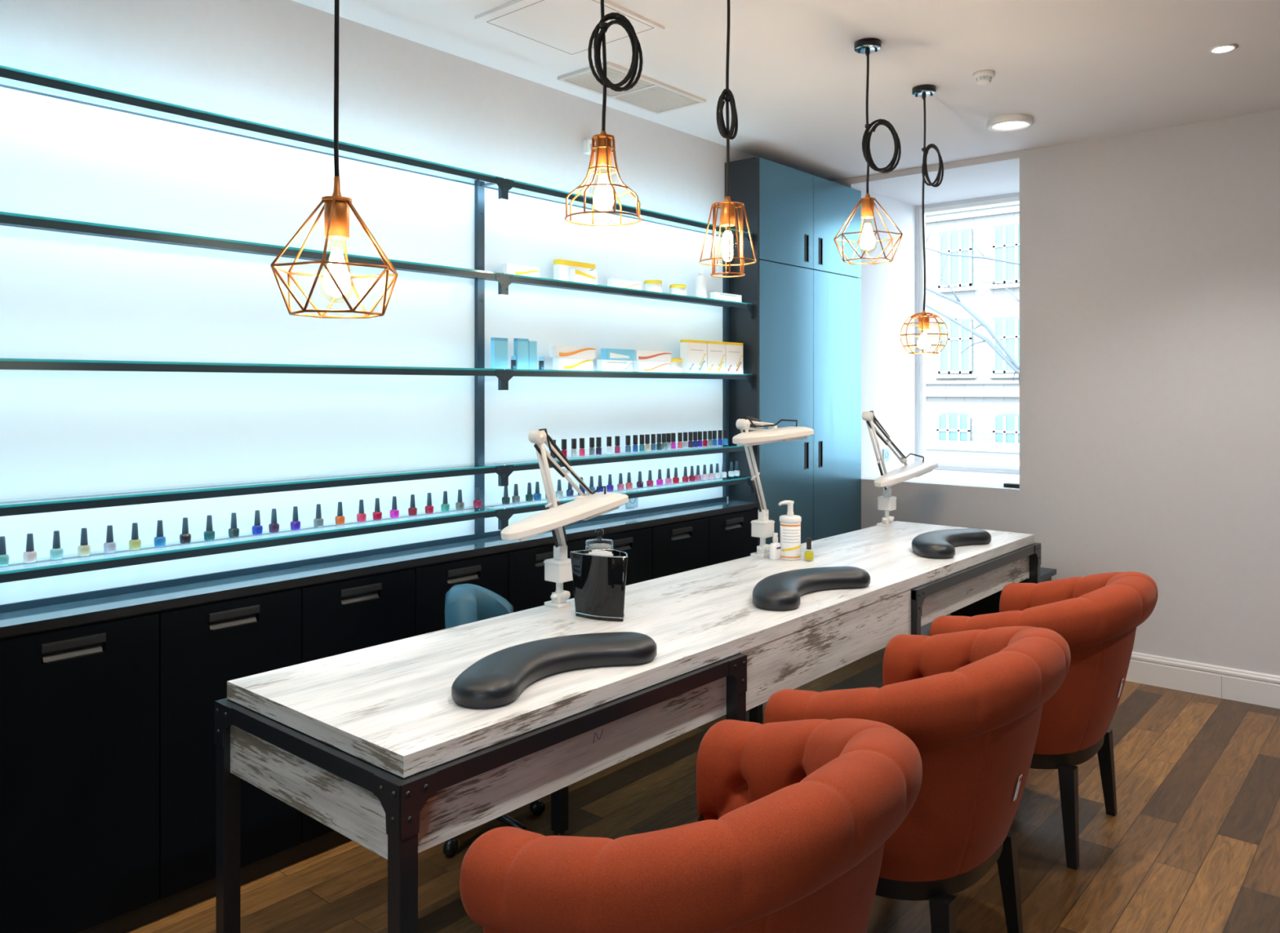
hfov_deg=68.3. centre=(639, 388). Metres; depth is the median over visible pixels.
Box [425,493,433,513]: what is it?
bottle
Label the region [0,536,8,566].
bottle
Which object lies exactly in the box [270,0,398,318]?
pendant lamp
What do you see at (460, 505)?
bottle
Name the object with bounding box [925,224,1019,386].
street tree
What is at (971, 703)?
tub chair
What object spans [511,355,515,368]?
tube
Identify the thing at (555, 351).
product box
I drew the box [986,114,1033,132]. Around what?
recessed light
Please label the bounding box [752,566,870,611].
manicure hand rest
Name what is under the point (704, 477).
bottle
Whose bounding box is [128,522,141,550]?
bottle
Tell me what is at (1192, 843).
floor
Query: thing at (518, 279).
glass shelf
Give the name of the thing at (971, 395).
apartment building
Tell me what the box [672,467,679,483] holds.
bottle
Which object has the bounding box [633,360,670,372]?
product box
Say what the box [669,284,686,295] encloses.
jar
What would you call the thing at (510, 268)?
product box
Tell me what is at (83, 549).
bottle
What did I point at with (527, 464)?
glass shelf
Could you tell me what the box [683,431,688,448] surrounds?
bottle
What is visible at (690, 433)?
bottle
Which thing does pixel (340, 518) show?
bottle
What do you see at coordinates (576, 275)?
product box
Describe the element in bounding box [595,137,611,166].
socket
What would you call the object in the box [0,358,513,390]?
glass shelf
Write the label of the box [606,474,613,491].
bottle
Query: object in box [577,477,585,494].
bottle
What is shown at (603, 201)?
pendant lamp
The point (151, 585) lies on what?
rail
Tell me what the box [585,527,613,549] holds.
jar
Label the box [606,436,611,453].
bottle
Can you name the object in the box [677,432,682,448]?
bottle
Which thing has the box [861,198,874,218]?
socket
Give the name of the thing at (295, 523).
bottle
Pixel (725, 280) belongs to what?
upright
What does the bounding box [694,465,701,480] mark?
bottle
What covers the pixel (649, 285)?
jar
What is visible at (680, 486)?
glass shelf
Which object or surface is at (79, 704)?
base cabinet
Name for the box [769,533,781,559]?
bottle
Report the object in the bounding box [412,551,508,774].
base cabinet
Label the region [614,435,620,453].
bottle
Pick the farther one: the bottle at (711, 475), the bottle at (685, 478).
the bottle at (711, 475)
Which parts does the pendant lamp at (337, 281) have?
cord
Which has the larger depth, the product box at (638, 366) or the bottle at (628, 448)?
the product box at (638, 366)
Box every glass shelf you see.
[0,65,513,199]
[0,211,513,294]
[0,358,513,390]
[0,462,513,516]
[0,507,513,582]
[480,177,753,248]
[480,475,753,514]
[481,273,753,319]
[484,444,753,471]
[505,368,753,390]
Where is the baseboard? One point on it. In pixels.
(1211, 680)
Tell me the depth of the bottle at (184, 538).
2.77 m
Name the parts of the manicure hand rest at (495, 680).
plate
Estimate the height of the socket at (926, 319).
0.062 m
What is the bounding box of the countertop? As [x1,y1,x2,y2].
[0,499,757,638]
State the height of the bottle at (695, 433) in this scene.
0.083 m
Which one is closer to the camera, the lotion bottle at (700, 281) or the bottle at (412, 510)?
the bottle at (412, 510)
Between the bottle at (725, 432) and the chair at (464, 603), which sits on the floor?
the chair at (464, 603)
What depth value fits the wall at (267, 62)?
3.36 m
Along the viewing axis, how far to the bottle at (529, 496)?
3.81 m
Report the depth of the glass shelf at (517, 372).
4.22 m
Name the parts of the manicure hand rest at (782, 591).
plate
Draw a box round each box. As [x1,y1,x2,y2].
[490,337,507,368]
[501,263,539,277]
[513,337,528,368]
[528,341,537,369]
[550,346,595,358]
[552,357,593,370]
[553,258,595,281]
[569,268,596,284]
[596,360,632,371]
[600,348,635,360]
[607,278,641,289]
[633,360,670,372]
[635,350,671,361]
[680,339,706,373]
[706,340,725,373]
[710,292,741,302]
[725,342,742,373]
[1003,482,1019,488]
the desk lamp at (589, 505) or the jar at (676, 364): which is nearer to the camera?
the desk lamp at (589, 505)
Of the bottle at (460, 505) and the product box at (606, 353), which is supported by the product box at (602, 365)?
the product box at (606, 353)
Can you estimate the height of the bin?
0.204 m
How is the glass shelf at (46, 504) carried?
attached to the upright at (479, 192)
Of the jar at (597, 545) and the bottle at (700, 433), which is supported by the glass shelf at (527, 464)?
the bottle at (700, 433)
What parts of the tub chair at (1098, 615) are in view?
frame, leg, leg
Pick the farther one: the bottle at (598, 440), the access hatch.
the bottle at (598, 440)
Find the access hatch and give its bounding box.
[474,0,664,57]
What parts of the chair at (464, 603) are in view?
backrest, leg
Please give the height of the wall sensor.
0.060 m
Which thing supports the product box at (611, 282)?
on the glass shelf at (518, 279)
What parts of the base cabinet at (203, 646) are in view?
handle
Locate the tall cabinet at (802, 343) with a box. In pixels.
[724,156,861,551]
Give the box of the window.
[915,192,1019,475]
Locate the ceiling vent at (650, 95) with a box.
[557,62,706,114]
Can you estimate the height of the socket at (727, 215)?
0.071 m
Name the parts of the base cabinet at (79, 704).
handle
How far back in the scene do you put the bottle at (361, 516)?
3.22 m
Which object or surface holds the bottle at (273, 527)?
on the glass shelf at (503, 515)
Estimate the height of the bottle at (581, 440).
0.083 m
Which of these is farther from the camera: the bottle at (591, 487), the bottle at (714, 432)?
the bottle at (714, 432)
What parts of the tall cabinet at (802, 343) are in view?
door, door, handle, handle, handle, handle, door, door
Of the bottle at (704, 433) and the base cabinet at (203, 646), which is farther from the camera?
the bottle at (704, 433)
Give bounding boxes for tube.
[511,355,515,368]
[538,356,543,369]
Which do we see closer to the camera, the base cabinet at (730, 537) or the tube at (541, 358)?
the tube at (541, 358)
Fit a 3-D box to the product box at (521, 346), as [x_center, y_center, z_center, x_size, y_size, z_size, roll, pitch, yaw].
[-0.478,-0.141,3.801,0.022,0.124,0.061,0,0,41]
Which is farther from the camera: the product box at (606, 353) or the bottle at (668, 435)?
the bottle at (668, 435)
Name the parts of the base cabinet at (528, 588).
handle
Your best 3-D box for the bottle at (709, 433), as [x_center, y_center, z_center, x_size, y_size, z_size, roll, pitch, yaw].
[0.352,0.253,4.746,0.026,0.083,0.026,0,0,41]
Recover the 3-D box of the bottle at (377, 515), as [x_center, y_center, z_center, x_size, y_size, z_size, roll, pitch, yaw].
[-0.911,0.421,3.271,0.031,0.084,0.031,0,0,41]
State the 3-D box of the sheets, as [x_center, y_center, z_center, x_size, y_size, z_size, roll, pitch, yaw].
[-0.114,0.606,2.976,0.102,0.188,0.052,0,0,27]
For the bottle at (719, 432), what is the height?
0.083 m
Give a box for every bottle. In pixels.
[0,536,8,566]
[22,533,36,563]
[49,530,62,559]
[77,528,90,555]
[103,524,115,553]
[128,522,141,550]
[154,520,165,546]
[179,517,191,543]
[204,515,214,541]
[228,512,239,537]
[252,510,262,534]
[268,508,279,533]
[290,506,300,530]
[313,503,323,527]
[335,502,345,524]
[356,499,366,522]
[372,497,382,519]
[390,496,399,518]
[408,494,417,515]
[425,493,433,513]
[440,491,449,511]
[455,489,464,510]
[473,488,481,507]
[502,485,510,504]
[511,484,519,502]
[525,482,533,501]
[533,481,541,500]
[550,440,555,457]
[555,479,563,497]
[561,439,566,457]
[566,478,573,496]
[571,438,576,456]
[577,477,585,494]
[579,438,584,456]
[588,475,595,492]
[589,437,594,455]
[595,436,601,454]
[596,475,603,492]
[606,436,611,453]
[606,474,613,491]
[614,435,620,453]
[617,473,624,490]
[625,435,631,452]
[625,472,632,488]
[632,435,638,452]
[636,471,643,488]
[639,434,644,451]
[644,434,649,450]
[646,470,653,486]
[650,434,655,450]
[656,433,661,449]
[656,469,662,485]
[661,433,666,449]
[665,468,671,484]
[666,433,671,448]
[671,432,675,448]
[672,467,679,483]
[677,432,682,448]
[682,466,688,482]
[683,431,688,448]
[688,431,693,447]
[688,466,695,481]
[693,431,697,447]
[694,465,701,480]
[695,271,706,297]
[697,431,702,446]
[701,464,707,479]
[702,431,707,446]
[707,431,712,446]
[708,463,714,479]
[712,430,716,445]
[714,463,719,478]
[717,430,722,445]
[720,462,726,477]
[723,430,728,444]
[728,462,734,476]
[733,461,739,475]
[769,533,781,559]
[777,500,801,560]
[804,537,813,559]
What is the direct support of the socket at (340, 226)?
attached to the pendant lamp at (337, 281)
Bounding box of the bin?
[569,549,627,622]
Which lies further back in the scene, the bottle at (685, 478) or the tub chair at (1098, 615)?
the bottle at (685, 478)
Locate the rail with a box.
[0,497,726,612]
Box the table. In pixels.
[214,520,1040,932]
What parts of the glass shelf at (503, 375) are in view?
glass pane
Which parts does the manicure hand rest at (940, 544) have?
plate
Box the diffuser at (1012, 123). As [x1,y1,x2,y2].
[996,121,1022,125]
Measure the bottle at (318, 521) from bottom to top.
0.084 m
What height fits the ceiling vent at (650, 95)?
0.012 m
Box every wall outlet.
[625,489,638,508]
[882,448,888,461]
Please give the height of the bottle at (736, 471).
0.084 m
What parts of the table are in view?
long rail, corner plate, leg, cross rail, corner plate, leg, corner plate, leg, long rail, leg, corner plate, leg, leg, corner plate, long rail, leg, corner plate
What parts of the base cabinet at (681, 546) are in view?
handle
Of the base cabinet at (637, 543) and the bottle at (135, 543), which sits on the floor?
the base cabinet at (637, 543)
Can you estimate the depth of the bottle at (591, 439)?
4.08 m
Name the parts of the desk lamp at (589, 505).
arm, arm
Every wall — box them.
[0,0,757,226]
[832,109,1279,675]
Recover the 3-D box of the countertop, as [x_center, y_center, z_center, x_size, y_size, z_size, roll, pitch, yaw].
[-0.729,0.612,3.551,0.213,0.027,3.901,0,0,41]
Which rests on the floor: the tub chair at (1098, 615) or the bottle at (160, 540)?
the tub chair at (1098, 615)
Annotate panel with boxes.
[0,77,728,604]
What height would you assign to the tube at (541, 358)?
0.054 m
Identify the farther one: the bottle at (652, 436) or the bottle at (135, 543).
the bottle at (652, 436)
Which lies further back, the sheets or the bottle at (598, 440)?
the bottle at (598, 440)
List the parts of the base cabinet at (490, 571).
handle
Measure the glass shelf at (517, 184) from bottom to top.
0.083 m
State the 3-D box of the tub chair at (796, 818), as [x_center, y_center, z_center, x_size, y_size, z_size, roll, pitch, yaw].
[0.165,1.060,1.712,0.609,0.880,0.833,0,0,40]
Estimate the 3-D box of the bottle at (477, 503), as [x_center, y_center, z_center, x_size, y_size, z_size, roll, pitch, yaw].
[-0.622,0.421,3.609,0.031,0.084,0.031,0,0,41]
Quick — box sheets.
[586,550,613,555]
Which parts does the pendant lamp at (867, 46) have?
cord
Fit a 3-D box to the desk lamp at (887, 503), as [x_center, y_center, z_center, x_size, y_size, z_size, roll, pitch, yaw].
[1.376,0.415,4.986,0.163,0.609,0.638,0,0,41]
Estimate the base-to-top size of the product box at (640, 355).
0.046 m
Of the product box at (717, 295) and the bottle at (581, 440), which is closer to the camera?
the bottle at (581, 440)
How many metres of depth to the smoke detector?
3.91 m
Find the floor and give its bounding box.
[126,647,1279,932]
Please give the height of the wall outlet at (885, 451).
0.082 m
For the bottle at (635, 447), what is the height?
0.083 m
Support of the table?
on the floor
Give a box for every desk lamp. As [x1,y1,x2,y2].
[500,428,628,608]
[732,416,813,557]
[862,410,937,526]
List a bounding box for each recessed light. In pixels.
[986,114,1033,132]
[1208,44,1237,53]
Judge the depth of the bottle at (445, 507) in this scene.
3.49 m
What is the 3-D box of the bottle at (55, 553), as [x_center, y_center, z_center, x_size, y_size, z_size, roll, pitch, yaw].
[-1.557,0.421,2.517,0.031,0.084,0.031,0,0,41]
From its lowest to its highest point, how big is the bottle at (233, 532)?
0.084 m
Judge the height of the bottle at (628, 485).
0.084 m
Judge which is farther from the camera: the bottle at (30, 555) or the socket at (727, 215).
the socket at (727, 215)
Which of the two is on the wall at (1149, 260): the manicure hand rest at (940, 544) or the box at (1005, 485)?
the box at (1005, 485)
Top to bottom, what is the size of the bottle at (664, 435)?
0.083 m
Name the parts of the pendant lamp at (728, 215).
cord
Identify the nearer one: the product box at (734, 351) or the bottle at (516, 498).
the bottle at (516, 498)
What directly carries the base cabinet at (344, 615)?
on the floor
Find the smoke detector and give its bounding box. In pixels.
[973,70,995,85]
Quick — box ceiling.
[290,0,1279,181]
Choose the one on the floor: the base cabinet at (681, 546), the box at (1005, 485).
the base cabinet at (681, 546)
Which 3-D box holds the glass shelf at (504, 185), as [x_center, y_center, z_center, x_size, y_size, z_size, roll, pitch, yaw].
[-1.274,-0.779,2.910,0.154,0.083,2.219,0,0,41]
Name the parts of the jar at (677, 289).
lid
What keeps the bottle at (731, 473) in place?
on the glass shelf at (680, 486)
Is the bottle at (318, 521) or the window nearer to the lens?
the bottle at (318, 521)
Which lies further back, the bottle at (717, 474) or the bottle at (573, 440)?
the bottle at (717, 474)
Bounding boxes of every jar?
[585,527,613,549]
[644,280,662,292]
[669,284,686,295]
[670,358,682,372]
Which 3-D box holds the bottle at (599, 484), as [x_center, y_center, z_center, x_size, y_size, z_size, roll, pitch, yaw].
[-0.175,0.421,4.130,0.031,0.084,0.031,0,0,41]
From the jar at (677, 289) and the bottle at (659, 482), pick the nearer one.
the bottle at (659, 482)
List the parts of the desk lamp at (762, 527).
arm, arm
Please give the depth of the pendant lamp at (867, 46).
3.58 m
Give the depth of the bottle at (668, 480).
4.49 m
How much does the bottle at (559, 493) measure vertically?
0.084 m
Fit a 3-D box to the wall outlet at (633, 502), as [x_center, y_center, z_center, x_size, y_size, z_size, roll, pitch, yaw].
[-0.037,0.522,4.476,0.010,0.082,0.082,0,0,41]
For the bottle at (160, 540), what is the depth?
2.71 m
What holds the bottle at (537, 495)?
on the glass shelf at (680, 486)
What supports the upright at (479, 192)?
attached to the panel
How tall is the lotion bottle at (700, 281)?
0.142 m
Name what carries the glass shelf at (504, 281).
attached to the upright at (479, 192)
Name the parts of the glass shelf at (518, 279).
glass pane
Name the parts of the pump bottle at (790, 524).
lid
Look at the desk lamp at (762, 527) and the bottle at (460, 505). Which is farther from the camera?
the desk lamp at (762, 527)
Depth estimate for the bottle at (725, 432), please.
4.84 m
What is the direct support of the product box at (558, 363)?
on the glass shelf at (517, 372)
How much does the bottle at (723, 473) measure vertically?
0.084 m
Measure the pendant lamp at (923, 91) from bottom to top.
1.161 m
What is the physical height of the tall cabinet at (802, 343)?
2.722 m
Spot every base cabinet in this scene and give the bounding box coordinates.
[0,611,159,932]
[156,586,301,919]
[298,567,414,861]
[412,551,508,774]
[505,537,586,739]
[582,526,652,710]
[648,516,708,685]
[705,508,757,664]
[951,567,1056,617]
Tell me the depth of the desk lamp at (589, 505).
3.09 m
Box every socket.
[324,200,349,239]
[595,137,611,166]
[720,203,734,226]
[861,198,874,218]
[918,315,929,329]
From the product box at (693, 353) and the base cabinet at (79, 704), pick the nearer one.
the base cabinet at (79, 704)
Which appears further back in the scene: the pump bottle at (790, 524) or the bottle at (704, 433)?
the bottle at (704, 433)
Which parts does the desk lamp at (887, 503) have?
arm, arm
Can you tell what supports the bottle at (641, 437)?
on the glass shelf at (527, 464)
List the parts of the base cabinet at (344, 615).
handle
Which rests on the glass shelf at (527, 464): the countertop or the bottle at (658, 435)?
the bottle at (658, 435)
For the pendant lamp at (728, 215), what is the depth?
2.90 m
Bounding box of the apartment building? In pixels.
[925,202,1019,443]
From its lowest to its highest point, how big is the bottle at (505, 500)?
0.084 m
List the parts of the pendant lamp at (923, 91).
cord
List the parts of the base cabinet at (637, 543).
handle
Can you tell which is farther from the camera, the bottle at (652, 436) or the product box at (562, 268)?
the bottle at (652, 436)
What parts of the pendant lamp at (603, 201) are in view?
cord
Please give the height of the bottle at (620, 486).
0.084 m
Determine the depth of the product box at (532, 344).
3.84 m
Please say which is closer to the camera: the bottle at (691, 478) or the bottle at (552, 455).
the bottle at (552, 455)
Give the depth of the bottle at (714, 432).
4.77 m
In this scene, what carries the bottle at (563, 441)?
on the glass shelf at (527, 464)
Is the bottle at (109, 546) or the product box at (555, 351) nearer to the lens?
the bottle at (109, 546)
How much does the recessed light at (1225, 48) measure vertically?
0.006 m
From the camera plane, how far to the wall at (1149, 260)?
4.82 m
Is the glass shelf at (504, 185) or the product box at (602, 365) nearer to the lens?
the glass shelf at (504, 185)
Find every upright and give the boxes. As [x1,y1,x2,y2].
[474,179,484,534]
[722,233,728,497]
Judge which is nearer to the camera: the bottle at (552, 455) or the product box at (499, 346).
the product box at (499, 346)
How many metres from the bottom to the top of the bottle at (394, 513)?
0.084 m
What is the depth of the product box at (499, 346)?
3.70 m
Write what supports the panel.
attached to the wall at (267, 62)
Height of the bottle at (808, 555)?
0.096 m
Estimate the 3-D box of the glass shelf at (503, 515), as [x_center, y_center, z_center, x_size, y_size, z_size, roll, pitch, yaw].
[-1.274,0.505,2.910,0.154,0.083,2.219,0,0,41]
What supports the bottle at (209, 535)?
on the glass shelf at (503, 515)
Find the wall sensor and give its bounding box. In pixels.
[582,139,595,155]
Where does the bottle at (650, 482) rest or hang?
on the glass shelf at (680, 486)
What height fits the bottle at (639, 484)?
0.084 m
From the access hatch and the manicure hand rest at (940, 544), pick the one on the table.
the manicure hand rest at (940, 544)
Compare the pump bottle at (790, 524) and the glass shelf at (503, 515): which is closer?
the glass shelf at (503, 515)
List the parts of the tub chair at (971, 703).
frame, leg, leg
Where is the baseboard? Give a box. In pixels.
[1125,651,1279,708]
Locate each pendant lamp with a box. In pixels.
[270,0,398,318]
[564,0,643,226]
[699,0,756,277]
[833,38,902,264]
[900,84,947,354]
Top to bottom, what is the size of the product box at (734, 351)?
0.163 m
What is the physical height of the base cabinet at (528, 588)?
0.872 m
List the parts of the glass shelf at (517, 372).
glass pane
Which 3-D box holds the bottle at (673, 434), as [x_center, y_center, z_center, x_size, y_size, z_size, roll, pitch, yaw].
[0.160,0.253,4.521,0.026,0.083,0.026,0,0,41]
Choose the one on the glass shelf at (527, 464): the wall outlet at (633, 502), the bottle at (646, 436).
the bottle at (646, 436)
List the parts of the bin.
trim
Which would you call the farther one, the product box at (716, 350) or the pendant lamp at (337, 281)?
the product box at (716, 350)
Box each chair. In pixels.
[443,583,545,856]
[458,718,922,932]
[763,626,1071,932]
[928,571,1158,870]
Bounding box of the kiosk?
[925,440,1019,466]
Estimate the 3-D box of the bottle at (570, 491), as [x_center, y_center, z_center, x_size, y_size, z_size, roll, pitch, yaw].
[-0.296,0.421,3.989,0.031,0.084,0.031,0,0,41]
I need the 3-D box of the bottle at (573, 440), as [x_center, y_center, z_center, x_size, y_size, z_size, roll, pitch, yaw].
[-0.281,0.253,4.007,0.026,0.083,0.026,0,0,41]
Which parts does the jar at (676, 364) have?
lid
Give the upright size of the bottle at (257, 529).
0.084 m
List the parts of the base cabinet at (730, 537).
handle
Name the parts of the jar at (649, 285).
lid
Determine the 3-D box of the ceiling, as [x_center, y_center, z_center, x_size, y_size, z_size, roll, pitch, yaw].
[0.856,-1.440,1.518,5.875,0.250,9.220,0,0,41]
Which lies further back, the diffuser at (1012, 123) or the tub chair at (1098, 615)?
the diffuser at (1012, 123)
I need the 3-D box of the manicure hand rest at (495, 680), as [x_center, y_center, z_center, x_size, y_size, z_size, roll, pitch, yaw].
[-0.230,0.688,2.389,0.254,0.063,0.620,0,0,45]

